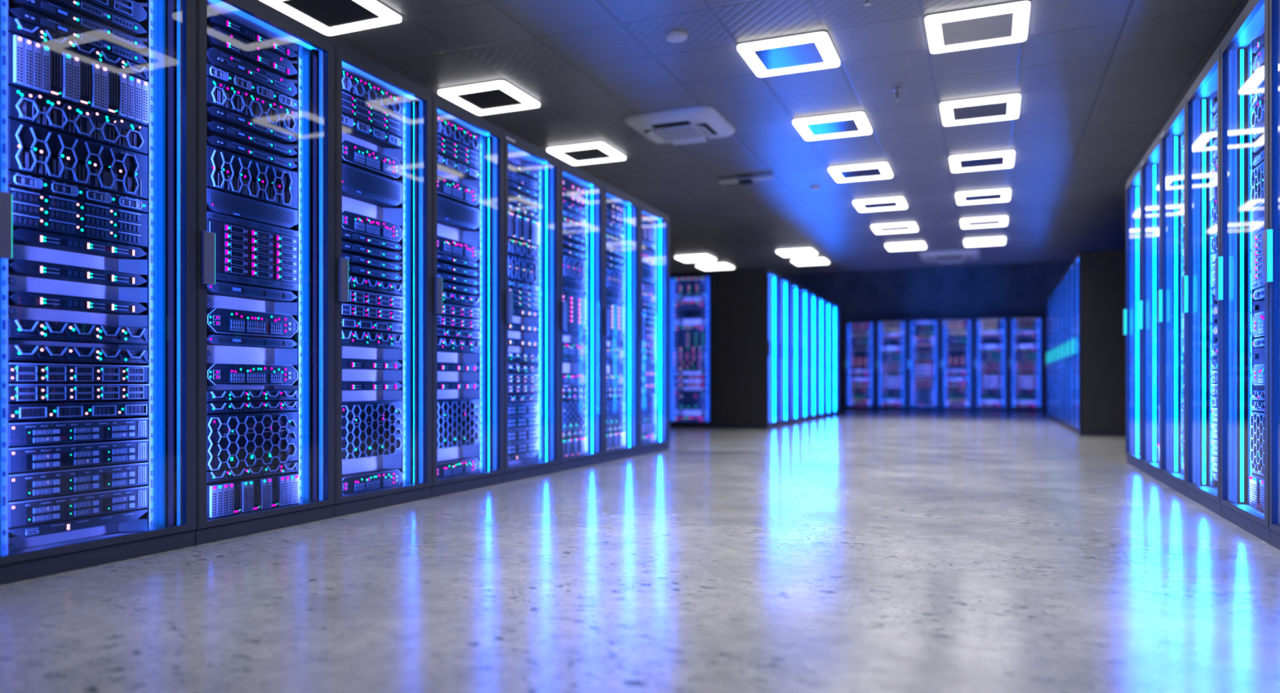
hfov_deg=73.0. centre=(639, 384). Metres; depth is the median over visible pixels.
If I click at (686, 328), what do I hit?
switch
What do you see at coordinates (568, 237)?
server
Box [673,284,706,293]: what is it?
server
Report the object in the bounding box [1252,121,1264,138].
server
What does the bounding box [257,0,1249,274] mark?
ceiling
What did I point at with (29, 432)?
server
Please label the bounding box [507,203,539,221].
server
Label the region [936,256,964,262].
grille
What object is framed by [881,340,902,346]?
server
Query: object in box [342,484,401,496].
unit
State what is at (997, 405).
switch
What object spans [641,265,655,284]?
server
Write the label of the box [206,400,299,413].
server
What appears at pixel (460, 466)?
switch
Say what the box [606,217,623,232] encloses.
server
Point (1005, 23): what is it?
recessed light
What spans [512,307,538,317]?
server
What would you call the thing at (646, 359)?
server
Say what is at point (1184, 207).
server
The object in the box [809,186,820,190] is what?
smoke detector
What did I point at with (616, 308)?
array
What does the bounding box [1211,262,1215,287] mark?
server
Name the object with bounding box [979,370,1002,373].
server
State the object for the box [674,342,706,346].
server
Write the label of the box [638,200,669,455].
tall cabinet
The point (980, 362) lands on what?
server
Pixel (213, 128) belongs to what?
server
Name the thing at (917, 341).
chassis
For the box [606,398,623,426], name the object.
server
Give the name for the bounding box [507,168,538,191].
server
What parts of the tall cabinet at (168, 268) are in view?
mounting rail, door handle, panel, blanking panel, blanking panel, blanking panel, blanking panel, blanking panel, blanking panel, panel, blanking panel, blanking panel, mounting rail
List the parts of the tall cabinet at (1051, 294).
door, glass pane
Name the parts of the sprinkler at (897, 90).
stem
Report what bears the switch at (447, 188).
in the tall cabinet at (488, 237)
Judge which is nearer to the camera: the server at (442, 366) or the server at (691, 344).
the server at (442, 366)
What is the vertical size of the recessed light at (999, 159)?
0.029 m
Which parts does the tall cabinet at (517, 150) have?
door handle, blanking panel, blanking panel, blanking panel, blanking panel, blanking panel, blanking panel, panel, panel, mounting rail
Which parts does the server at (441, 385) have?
panel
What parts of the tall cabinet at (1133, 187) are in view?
door handle, panel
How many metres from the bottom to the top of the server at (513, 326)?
0.042 m
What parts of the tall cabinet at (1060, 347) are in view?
door, glass pane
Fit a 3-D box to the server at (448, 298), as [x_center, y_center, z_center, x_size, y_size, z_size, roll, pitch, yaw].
[-1.310,-0.501,5.167,0.528,0.058,0.493,0,0,22]
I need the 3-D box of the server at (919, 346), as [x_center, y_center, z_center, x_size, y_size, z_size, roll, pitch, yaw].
[6.938,-0.902,21.088,0.490,0.099,0.528,0,0,22]
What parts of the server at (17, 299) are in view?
panel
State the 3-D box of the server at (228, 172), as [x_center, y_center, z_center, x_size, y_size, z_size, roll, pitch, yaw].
[-1.873,-0.872,3.774,0.528,0.164,0.490,0,0,22]
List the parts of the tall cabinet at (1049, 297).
door, glass pane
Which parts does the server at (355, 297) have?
panel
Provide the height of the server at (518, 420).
0.079 m
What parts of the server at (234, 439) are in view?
drive panel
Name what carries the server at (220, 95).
in the tall cabinet at (313, 357)
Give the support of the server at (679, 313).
in the tall cabinet at (673, 322)
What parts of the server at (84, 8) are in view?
panel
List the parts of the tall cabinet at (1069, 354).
door, glass pane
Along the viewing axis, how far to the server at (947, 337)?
20.57 m
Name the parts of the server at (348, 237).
panel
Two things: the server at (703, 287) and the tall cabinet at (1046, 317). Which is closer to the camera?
the server at (703, 287)
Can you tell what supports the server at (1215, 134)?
in the tall cabinet at (1198, 300)
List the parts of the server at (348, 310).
panel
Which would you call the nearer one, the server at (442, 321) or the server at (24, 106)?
the server at (24, 106)
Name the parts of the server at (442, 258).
panel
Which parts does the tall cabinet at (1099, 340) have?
glass pane, door, panel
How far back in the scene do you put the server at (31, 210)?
2.96 m
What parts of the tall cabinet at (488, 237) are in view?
door handle, blanking panel, blanking panel, blanking panel, blanking panel, blanking panel, blanking panel, panel, panel, mounting rail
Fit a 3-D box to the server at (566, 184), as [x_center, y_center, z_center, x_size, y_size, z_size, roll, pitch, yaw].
[-0.749,-1.482,6.558,0.524,0.040,0.482,0,0,22]
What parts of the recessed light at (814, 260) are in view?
panel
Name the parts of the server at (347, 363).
panel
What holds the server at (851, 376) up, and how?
in the tall cabinet at (847, 379)
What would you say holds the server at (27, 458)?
in the tall cabinet at (168, 268)
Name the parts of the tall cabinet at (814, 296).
blanking panel, door handle, mounting rail, panel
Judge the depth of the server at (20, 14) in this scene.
2.95 m
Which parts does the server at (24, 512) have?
panel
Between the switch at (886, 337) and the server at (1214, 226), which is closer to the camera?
the server at (1214, 226)
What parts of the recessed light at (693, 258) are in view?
panel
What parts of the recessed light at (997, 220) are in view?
panel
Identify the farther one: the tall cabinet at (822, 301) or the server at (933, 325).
the server at (933, 325)
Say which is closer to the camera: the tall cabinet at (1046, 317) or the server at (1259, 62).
the server at (1259, 62)
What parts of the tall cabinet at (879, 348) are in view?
door handle, mounting rail, panel, panel, blanking panel, blanking panel, blanking panel, blanking panel, blanking panel, blanking panel, mounting rail, panel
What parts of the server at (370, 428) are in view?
drive panel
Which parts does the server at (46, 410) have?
panel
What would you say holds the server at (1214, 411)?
in the tall cabinet at (1198, 300)
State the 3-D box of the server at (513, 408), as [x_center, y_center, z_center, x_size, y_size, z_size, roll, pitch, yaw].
[-1.030,0.161,5.862,0.526,0.074,0.490,0,0,22]
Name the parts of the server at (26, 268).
panel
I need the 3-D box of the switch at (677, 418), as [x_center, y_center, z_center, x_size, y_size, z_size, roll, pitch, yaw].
[0.807,0.495,12.556,0.484,0.089,0.524,0,0,22]
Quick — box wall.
[780,260,1073,408]
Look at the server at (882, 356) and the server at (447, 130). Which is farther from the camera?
the server at (882, 356)
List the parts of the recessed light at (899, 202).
panel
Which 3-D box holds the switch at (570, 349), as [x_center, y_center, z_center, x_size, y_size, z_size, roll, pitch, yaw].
[-0.749,-0.259,6.558,0.524,0.102,0.484,0,0,22]
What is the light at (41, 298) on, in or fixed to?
on the server at (17, 299)
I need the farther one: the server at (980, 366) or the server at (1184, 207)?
the server at (980, 366)
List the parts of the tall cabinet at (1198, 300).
door handle, panel, panel, mounting rail, blanking panel, blanking panel, blanking panel, blanking panel, blanking panel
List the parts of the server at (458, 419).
drive panel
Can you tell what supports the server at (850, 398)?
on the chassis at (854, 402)
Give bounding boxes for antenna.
[719,174,773,185]
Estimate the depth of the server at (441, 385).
5.08 m
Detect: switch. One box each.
[206,307,297,337]
[206,363,297,385]
[342,139,402,179]
[342,210,402,242]
[342,468,402,495]
[437,174,479,206]
[437,235,479,261]
[437,457,479,479]
[563,342,586,357]
[563,373,586,384]
[606,346,623,359]
[606,373,623,384]
[641,252,655,267]
[641,290,655,303]
[641,432,655,444]
[673,300,706,309]
[673,324,706,332]
[673,415,706,422]
[850,371,870,376]
[850,381,870,384]
[881,335,902,340]
[881,349,902,354]
[881,402,902,405]
[946,371,968,375]
[946,380,968,384]
[979,333,1002,338]
[979,348,1002,352]
[979,403,1002,407]
[1014,333,1037,337]
[1014,347,1037,352]
[1014,403,1037,407]
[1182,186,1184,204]
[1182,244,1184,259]
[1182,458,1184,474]
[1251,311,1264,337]
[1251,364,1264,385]
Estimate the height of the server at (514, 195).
0.037 m
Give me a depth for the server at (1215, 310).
4.49 m
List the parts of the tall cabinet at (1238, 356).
door handle, panel, mounting rail, panel, blanking panel, blanking panel, blanking panel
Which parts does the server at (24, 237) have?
panel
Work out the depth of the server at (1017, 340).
20.01 m
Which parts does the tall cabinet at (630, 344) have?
door handle, panel, blanking panel, blanking panel, blanking panel, panel, mounting rail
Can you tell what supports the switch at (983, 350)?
in the tall cabinet at (1004, 345)
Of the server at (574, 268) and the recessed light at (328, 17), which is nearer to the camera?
the recessed light at (328, 17)
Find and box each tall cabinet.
[0,0,195,585]
[192,0,334,545]
[333,40,431,517]
[429,92,504,497]
[503,129,559,483]
[558,158,604,471]
[602,182,639,462]
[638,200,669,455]
[669,271,713,428]
[712,267,780,429]
[779,274,791,426]
[790,280,800,424]
[800,285,810,422]
[809,289,818,420]
[817,294,826,418]
[825,297,832,417]
[832,302,839,416]
[844,319,875,408]
[875,318,907,409]
[906,317,940,409]
[940,316,973,410]
[973,315,1008,410]
[1008,315,1044,411]
[1044,315,1048,411]
[1046,294,1050,418]
[1048,289,1053,420]
[1052,285,1057,422]
[1055,280,1060,424]
[1058,274,1064,426]
[1062,268,1069,429]
[1066,261,1074,432]
[1071,248,1125,436]
[1123,160,1142,471]
[1137,130,1161,482]
[1157,93,1186,497]
[1182,42,1221,516]
[1215,0,1270,544]
[1262,0,1279,550]
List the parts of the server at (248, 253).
rail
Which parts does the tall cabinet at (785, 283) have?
door handle, blanking panel, mounting rail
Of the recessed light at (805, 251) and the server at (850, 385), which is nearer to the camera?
the recessed light at (805, 251)
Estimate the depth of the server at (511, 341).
5.80 m
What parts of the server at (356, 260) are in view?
panel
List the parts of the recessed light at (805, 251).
panel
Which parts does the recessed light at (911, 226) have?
panel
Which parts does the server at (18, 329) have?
drive panel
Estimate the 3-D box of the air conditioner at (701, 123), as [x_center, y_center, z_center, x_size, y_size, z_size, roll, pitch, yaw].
[0.355,-2.216,7.529,0.800,0.106,0.800,0,0,22]
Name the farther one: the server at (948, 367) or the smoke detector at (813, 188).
the server at (948, 367)
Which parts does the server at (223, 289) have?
vent panel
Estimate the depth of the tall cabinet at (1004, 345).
20.32 m
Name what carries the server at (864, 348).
on the server at (853, 354)
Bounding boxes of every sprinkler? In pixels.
[862,0,871,6]
[893,88,901,100]
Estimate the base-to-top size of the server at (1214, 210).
0.099 m
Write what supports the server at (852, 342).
in the tall cabinet at (847, 379)
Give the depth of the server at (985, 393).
20.29 m
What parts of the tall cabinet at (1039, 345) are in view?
panel, door handle, mounting rail, panel, panel, blanking panel, blanking panel, blanking panel, blanking panel, blanking panel, blanking panel, mounting rail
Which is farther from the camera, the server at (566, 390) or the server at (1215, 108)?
the server at (566, 390)
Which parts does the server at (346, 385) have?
panel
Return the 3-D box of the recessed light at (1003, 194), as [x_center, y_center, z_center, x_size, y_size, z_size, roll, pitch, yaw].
[4.127,-2.255,10.407,0.602,0.029,0.602,0,0,22]
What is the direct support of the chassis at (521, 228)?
in the tall cabinet at (517, 150)
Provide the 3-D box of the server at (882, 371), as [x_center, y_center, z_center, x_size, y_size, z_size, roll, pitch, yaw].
[6.242,-0.300,21.370,0.490,0.052,0.526,0,0,22]
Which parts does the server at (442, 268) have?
panel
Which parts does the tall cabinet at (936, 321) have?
door handle, mounting rail, panel, panel, blanking panel, blanking panel, blanking panel, blanking panel, blanking panel, mounting rail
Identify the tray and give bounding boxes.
[8,530,144,554]
[206,503,296,519]
[1173,472,1184,478]
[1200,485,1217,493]
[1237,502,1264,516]
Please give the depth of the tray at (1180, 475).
5.18 m
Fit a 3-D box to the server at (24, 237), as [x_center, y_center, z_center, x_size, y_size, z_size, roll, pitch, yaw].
[-2.156,-0.484,3.079,0.524,0.038,0.482,0,0,22]
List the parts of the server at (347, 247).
panel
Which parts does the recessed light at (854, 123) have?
panel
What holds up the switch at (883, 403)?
in the tall cabinet at (879, 348)
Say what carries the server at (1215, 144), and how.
in the tall cabinet at (1198, 300)
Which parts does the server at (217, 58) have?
panel, plate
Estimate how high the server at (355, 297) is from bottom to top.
0.061 m
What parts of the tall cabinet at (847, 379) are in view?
mounting rail, panel, panel, blanking panel, blanking panel, mounting rail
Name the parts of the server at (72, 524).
panel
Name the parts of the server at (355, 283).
drive panel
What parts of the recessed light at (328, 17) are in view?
panel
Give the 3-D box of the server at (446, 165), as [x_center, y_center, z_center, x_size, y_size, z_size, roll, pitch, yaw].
[-1.311,-1.279,5.166,0.526,0.050,0.490,0,0,22]
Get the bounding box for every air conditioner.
[623,105,735,145]
[918,248,981,263]
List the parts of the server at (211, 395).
drive panel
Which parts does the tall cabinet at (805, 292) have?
blanking panel, door handle, mounting rail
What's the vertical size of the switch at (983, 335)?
0.100 m
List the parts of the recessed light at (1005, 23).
panel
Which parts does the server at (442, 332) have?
panel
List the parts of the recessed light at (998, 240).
panel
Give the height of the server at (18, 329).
0.061 m
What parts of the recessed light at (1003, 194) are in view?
panel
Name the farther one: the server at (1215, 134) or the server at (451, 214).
the server at (451, 214)
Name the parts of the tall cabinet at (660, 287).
door handle, blanking panel, blanking panel, blanking panel, blanking panel, blanking panel, blanking panel, panel, panel, mounting rail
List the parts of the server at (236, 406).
drive panel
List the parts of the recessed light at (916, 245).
panel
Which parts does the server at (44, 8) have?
panel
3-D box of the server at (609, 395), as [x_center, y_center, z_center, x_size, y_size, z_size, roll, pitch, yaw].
[-0.466,0.096,7.254,0.528,0.042,0.493,0,0,22]
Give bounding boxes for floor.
[0,408,1279,692]
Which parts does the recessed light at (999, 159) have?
panel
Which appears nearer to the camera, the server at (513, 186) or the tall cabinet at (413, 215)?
the tall cabinet at (413, 215)
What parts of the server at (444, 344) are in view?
drive panel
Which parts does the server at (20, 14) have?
panel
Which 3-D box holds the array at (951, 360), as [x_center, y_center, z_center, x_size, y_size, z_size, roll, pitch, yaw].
[7.633,-0.555,20.806,0.490,0.269,0.530,0,0,22]
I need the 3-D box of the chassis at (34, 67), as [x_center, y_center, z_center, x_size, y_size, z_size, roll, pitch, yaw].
[-2.150,-1.040,3.077,0.536,0.164,0.490,0,0,22]
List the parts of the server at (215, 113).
panel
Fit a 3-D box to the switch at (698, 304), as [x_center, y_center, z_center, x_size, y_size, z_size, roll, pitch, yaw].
[0.807,-1.135,12.556,0.484,0.100,0.524,0,0,22]
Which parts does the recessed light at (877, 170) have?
panel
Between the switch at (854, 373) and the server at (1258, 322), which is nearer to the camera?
the server at (1258, 322)
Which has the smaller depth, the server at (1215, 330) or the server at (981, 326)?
the server at (1215, 330)
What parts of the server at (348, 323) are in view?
panel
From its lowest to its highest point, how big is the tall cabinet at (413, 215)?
2.200 m
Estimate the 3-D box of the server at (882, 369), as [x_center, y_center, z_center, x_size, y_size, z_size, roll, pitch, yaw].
[6.242,-0.362,21.371,0.490,0.055,0.525,0,0,22]
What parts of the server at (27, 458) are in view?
panel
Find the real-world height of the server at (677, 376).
0.048 m
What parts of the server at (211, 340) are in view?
vent panel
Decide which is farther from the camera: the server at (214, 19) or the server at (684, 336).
the server at (684, 336)
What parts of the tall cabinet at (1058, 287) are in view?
glass pane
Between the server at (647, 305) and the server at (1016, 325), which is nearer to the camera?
the server at (647, 305)
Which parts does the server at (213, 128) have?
panel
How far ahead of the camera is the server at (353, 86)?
4.37 m
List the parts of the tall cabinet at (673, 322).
mounting rail, panel, blanking panel, blanking panel, blanking panel, blanking panel, blanking panel, blanking panel, blanking panel, blanking panel, blanking panel, blanking panel, blanking panel, blanking panel, blanking panel, panel, panel, mounting rail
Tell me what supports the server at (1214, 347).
in the tall cabinet at (1198, 300)
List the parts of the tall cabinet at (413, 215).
door handle, blanking panel, blanking panel, blanking panel, blanking panel, blanking panel, blanking panel, panel, panel, mounting rail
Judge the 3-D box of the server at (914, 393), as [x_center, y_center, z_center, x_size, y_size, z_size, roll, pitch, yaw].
[6.938,0.243,21.089,0.490,0.079,0.526,0,0,22]
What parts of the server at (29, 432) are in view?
panel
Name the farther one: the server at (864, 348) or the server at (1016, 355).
the server at (864, 348)
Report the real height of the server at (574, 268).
0.164 m
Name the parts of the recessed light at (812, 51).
panel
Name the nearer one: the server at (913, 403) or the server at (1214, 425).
the server at (1214, 425)
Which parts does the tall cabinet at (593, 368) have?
door handle, panel, blanking panel, blanking panel, blanking panel, panel, mounting rail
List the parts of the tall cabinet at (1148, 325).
door handle, panel, mounting rail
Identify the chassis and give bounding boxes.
[8,31,148,126]
[206,472,298,519]
[507,211,539,246]
[563,435,586,457]
[606,431,625,450]
[849,400,870,405]
[913,337,934,345]
[946,400,968,406]
[1208,165,1217,202]
[1248,474,1264,510]
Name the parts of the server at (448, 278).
panel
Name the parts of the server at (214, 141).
panel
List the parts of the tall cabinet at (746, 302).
panel, door handle, blanking panel, mounting rail, door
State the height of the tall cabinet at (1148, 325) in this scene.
2.200 m
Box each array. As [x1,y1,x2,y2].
[563,289,586,329]
[606,299,624,334]
[849,355,870,367]
[946,355,968,366]
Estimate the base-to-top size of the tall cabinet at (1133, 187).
2.200 m
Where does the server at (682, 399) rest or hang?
in the tall cabinet at (673, 322)
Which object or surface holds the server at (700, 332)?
in the tall cabinet at (673, 322)
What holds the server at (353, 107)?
in the tall cabinet at (413, 215)
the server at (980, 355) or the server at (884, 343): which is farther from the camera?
the server at (884, 343)
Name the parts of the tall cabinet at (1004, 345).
door handle, mounting rail, panel, panel, blanking panel, blanking panel, blanking panel, blanking panel, blanking panel, blanking panel, mounting rail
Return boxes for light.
[40,235,43,241]
[40,266,43,272]
[40,297,43,304]
[259,0,402,35]
[437,80,540,115]
[546,141,626,164]
[675,254,716,262]
[696,262,734,270]
[736,31,839,76]
[776,248,817,256]
[791,257,829,265]
[792,111,871,140]
[828,162,893,182]
[853,196,906,211]
[871,222,918,233]
[884,241,926,250]
[924,0,1031,53]
[939,93,1021,125]
[949,150,1014,172]
[955,188,1010,204]
[960,216,1008,228]
[964,236,1005,246]
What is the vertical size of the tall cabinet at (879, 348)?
2.200 m
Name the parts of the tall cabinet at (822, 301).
mounting rail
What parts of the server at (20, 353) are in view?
drive panel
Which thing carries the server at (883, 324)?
in the tall cabinet at (879, 348)
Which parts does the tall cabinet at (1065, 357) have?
glass pane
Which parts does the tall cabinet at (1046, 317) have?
mounting rail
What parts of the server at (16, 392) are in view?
panel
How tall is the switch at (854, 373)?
0.102 m
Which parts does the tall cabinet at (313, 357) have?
door handle, blanking panel, blanking panel, blanking panel, blanking panel, blanking panel, blanking panel, panel, blanking panel, panel, mounting rail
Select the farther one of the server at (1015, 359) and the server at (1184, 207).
the server at (1015, 359)
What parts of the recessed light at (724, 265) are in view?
panel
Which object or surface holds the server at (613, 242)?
in the tall cabinet at (630, 344)
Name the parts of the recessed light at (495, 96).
panel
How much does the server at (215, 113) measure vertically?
0.038 m
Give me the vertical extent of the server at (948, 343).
0.038 m
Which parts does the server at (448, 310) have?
panel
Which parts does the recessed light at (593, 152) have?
panel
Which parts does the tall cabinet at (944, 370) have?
door handle, mounting rail, panel, panel, blanking panel, blanking panel, blanking panel, mounting rail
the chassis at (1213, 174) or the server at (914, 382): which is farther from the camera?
the server at (914, 382)
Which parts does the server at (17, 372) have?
panel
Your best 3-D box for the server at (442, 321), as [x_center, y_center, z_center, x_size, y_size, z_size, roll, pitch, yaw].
[-1.311,-0.362,5.166,0.525,0.055,0.490,0,0,22]
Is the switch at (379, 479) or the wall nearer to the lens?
the switch at (379, 479)
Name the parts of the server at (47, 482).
panel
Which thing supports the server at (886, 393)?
in the tall cabinet at (879, 348)
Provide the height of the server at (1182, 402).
0.279 m
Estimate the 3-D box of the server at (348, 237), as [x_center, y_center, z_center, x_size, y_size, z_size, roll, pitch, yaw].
[-1.594,-0.727,4.471,0.523,0.035,0.482,0,0,22]
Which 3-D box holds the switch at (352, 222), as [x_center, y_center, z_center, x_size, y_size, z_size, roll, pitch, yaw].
[-1.593,-0.796,4.471,0.524,0.091,0.484,0,0,22]
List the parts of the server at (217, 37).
plate, panel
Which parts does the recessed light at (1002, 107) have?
panel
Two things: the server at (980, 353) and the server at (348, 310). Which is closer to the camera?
the server at (348, 310)
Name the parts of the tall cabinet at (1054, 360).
door, glass pane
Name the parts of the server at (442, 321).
panel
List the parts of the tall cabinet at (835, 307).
mounting rail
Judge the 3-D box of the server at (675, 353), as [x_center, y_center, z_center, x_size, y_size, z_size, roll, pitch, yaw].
[0.807,-0.431,12.556,0.490,0.061,0.525,0,0,22]
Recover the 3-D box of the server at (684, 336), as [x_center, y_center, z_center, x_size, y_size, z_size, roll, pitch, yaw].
[0.808,-0.672,12.556,0.482,0.038,0.523,0,0,22]
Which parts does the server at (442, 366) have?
panel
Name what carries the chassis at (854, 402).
in the tall cabinet at (847, 379)
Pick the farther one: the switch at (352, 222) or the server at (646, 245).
the server at (646, 245)
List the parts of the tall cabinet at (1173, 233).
door handle, panel, mounting rail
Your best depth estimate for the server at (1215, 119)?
4.49 m
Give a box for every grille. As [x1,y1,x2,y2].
[654,124,706,141]
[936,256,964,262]
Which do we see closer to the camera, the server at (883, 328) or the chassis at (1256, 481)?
the chassis at (1256, 481)
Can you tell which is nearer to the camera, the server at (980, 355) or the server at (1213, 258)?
the server at (1213, 258)
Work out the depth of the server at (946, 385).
20.56 m
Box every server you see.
[8,0,146,50]
[8,8,146,64]
[8,16,149,80]
[8,85,147,155]
[8,118,147,199]
[8,170,147,213]
[8,186,147,248]
[8,259,146,287]
[8,291,146,315]
[8,318,149,344]
[8,344,149,364]
[8,362,148,382]
[8,383,148,401]
[8,400,148,420]
[8,417,148,446]
[8,439,148,473]
[8,462,148,500]
[8,485,148,527]
[8,508,147,537]
[12,228,146,258]
[44,0,146,35]
[84,0,146,22]
[206,11,297,58]
[206,26,297,77]
[206,47,297,97]
[206,63,297,111]
[206,76,297,134]
[206,106,297,143]
[206,120,297,157]
[206,135,297,169]
[206,145,297,209]
[206,187,297,228]
[206,211,298,291]
[206,281,297,302]
[206,334,297,347]
[206,390,299,401]
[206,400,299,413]
[206,411,297,470]
[206,461,299,483]
[342,70,402,117]
[342,91,402,137]
[342,114,402,149]
[342,163,402,208]
[342,230,401,250]
[342,241,401,261]
[342,253,401,271]
[342,289,403,309]
[342,303,403,321]
[342,316,403,333]
[342,328,402,348]
[342,358,401,369]
[342,381,401,390]
[342,400,402,460]
[348,264,401,281]
[348,275,404,295]
[437,116,479,152]
[437,134,479,170]
[437,154,479,179]
[437,195,479,231]
[437,253,479,268]
[437,262,479,277]
[437,271,479,286]
[437,303,479,319]
[437,315,479,329]
[437,326,479,339]
[437,337,480,352]
[437,361,479,371]
[437,382,479,389]
[437,398,479,448]
[442,282,479,295]
[442,291,479,307]
[507,160,538,178]
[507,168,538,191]
[507,180,538,197]
[507,188,538,205]
[507,197,538,213]
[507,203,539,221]
[507,237,538,261]
[507,253,538,284]
[507,279,538,292]
[507,287,538,311]
[507,322,538,332]
[507,337,538,346]
[507,351,538,363]
[507,364,539,373]
[507,373,538,383]
[507,384,538,392]
[507,393,539,402]
[507,402,538,414]
[507,413,539,427]
[507,426,539,441]
[507,438,538,454]
[507,450,538,461]
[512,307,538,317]
[563,179,585,194]
[563,186,585,205]
[563,199,585,217]
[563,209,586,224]
[563,217,586,238]
[563,231,585,244]
[563,239,585,252]
[563,247,585,258]
[563,253,586,282]
[563,277,586,293]
[563,328,585,336]
[563,356,585,363]
[563,387,586,393]
[563,394,586,399]
[563,400,586,431]
[563,429,586,438]
[606,200,623,212]
[606,207,623,222]
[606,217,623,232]
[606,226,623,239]
[606,233,623,252]
[606,246,623,257]
[606,253,623,264]
[606,261,623,271]
[606,267,623,292]
[606,288,623,302]
[606,333,623,340]
[606,360,623,364]
[606,387,624,392]
[606,392,624,398]
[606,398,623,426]
[606,425,623,432]
[641,215,655,231]
[641,226,655,244]
[641,239,655,250]
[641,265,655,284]
[641,301,655,308]
[641,307,655,314]
[641,313,655,319]
[641,333,655,341]
[641,341,655,348]
[641,347,655,355]
[641,354,656,364]
[641,370,655,376]
[641,382,655,387]
[641,393,655,425]
[644,320,655,325]
[644,325,655,333]
[673,277,706,285]
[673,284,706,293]
[673,292,706,297]
[673,308,706,319]
[673,346,706,351]
[673,351,706,356]
[673,356,706,361]
[673,361,706,365]
[673,365,706,371]
[673,390,706,409]
[674,331,706,335]
[674,335,706,338]
[674,339,706,343]
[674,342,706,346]
[674,375,706,378]
[674,383,706,386]
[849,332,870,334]
[849,334,870,338]
[849,345,870,352]
[849,352,870,356]
[849,385,870,386]
[849,386,870,389]
[849,389,870,398]
[849,398,870,399]
[850,323,870,325]
[850,325,870,329]
[850,328,870,333]
[850,338,870,341]
[850,341,870,343]
[850,343,870,346]
[850,367,870,369]
[850,376,870,377]
[881,322,902,326]
[881,326,902,331]
[881,330,902,333]
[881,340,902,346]
[881,353,902,355]
[881,355,902,357]
[881,358,902,359]
[881,360,902,362]
[881,362,902,365]
[881,364,902,368]
[881,368,902,370]
[881,370,902,373]
[881,373,902,376]
[881,378,902,381]
[881,383,902,385]
[881,387,902,399]
[913,324,934,326]
[913,325,934,329]
[913,328,934,332]
[913,331,934,333]
[913,333,934,335]
[913,335,934,337]
[913,344,934,349]
[913,349,934,355]
[913,355,934,358]
[913,358,934,363]
[913,363,934,364]
[913,367,934,369]
[913,371,934,373]
[913,375,934,377]
[913,378,934,381]
[913,381,934,383]
[913,384,934,386]
[913,386,934,389]
[913,389,934,392]
[913,392,934,395]
[913,395,934,399]
[913,400,934,403]
[913,403,934,404]
[946,320,967,324]
[946,323,968,326]
[946,327,968,330]
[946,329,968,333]
[946,332,968,337]
[946,337,967,338]
[946,339,967,342]
[946,342,967,344]
[946,343,968,351]
[946,351,968,355]
[946,366,968,368]
[946,375,968,377]
[946,385,968,386]
[946,387,968,389]
[946,389,968,399]
[946,398,968,400]
[979,319,1002,324]
[979,324,1002,328]
[979,328,1002,331]
[979,338,1002,344]
[979,361,1002,364]
[979,364,1002,367]
[979,367,1002,370]
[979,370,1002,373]
[979,373,1002,376]
[979,387,1002,399]
[980,352,1001,354]
[980,355,1002,356]
[980,356,1002,359]
[980,359,1001,361]
[980,378,1002,381]
[980,383,1001,385]
[1014,318,1037,323]
[1014,323,1037,328]
[1014,327,1037,330]
[1014,337,1037,344]
[1014,351,1037,354]
[1014,354,1036,356]
[1014,356,1036,358]
[1014,361,1037,364]
[1014,364,1037,367]
[1014,367,1037,369]
[1014,369,1037,373]
[1014,373,1037,376]
[1014,378,1037,381]
[1014,383,1037,385]
[1014,387,1037,399]
[1015,359,1037,360]
[1181,340,1184,352]
[1181,399,1184,444]
[1182,132,1184,150]
[1182,149,1184,168]
[1182,168,1184,177]
[1182,207,1184,227]
[1182,319,1184,328]
[1210,156,1217,169]
[1210,343,1217,355]
[1210,359,1217,369]
[1211,200,1217,222]
[1211,220,1217,253]
[1211,252,1217,263]
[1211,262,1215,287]
[1211,370,1217,382]
[1211,384,1217,395]
[1211,395,1217,406]
[1211,408,1217,422]
[1211,422,1217,439]
[1211,439,1217,456]
[1211,455,1217,472]
[1212,102,1217,113]
[1212,113,1217,129]
[1212,128,1217,137]
[1212,138,1217,148]
[1212,149,1217,158]
[1212,306,1217,315]
[1212,325,1217,334]
[1212,471,1217,480]
[1249,412,1264,466]
[1250,390,1264,400]
[1250,400,1264,411]
[1250,462,1264,476]
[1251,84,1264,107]
[1251,97,1264,131]
[1251,160,1264,207]
[1251,222,1264,289]
[1252,32,1264,53]
[1252,45,1264,71]
[1252,66,1264,93]
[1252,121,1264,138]
[1252,136,1264,152]
[1252,150,1264,166]
[1252,200,1264,226]
[1252,287,1264,300]
[1252,337,1264,346]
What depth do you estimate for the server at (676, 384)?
12.32 m
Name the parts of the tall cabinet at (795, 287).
door handle, blanking panel, mounting rail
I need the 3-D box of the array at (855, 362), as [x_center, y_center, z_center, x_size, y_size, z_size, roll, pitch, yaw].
[5.546,-0.555,21.650,0.490,0.269,0.530,0,0,22]
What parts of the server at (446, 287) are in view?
panel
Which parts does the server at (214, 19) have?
panel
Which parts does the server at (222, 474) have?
drive panel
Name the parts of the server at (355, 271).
panel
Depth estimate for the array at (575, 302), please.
6.52 m
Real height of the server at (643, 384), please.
0.043 m
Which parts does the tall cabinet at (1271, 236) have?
door handle, door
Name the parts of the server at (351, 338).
drive panel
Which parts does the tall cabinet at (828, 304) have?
mounting rail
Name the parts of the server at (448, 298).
drive panel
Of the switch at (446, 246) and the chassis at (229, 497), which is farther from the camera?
the switch at (446, 246)
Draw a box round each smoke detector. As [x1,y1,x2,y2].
[664,30,688,43]
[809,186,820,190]
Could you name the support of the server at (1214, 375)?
in the tall cabinet at (1198, 300)
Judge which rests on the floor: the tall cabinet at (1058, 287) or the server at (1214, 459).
the tall cabinet at (1058, 287)
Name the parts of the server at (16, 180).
panel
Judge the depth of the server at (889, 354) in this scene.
21.13 m

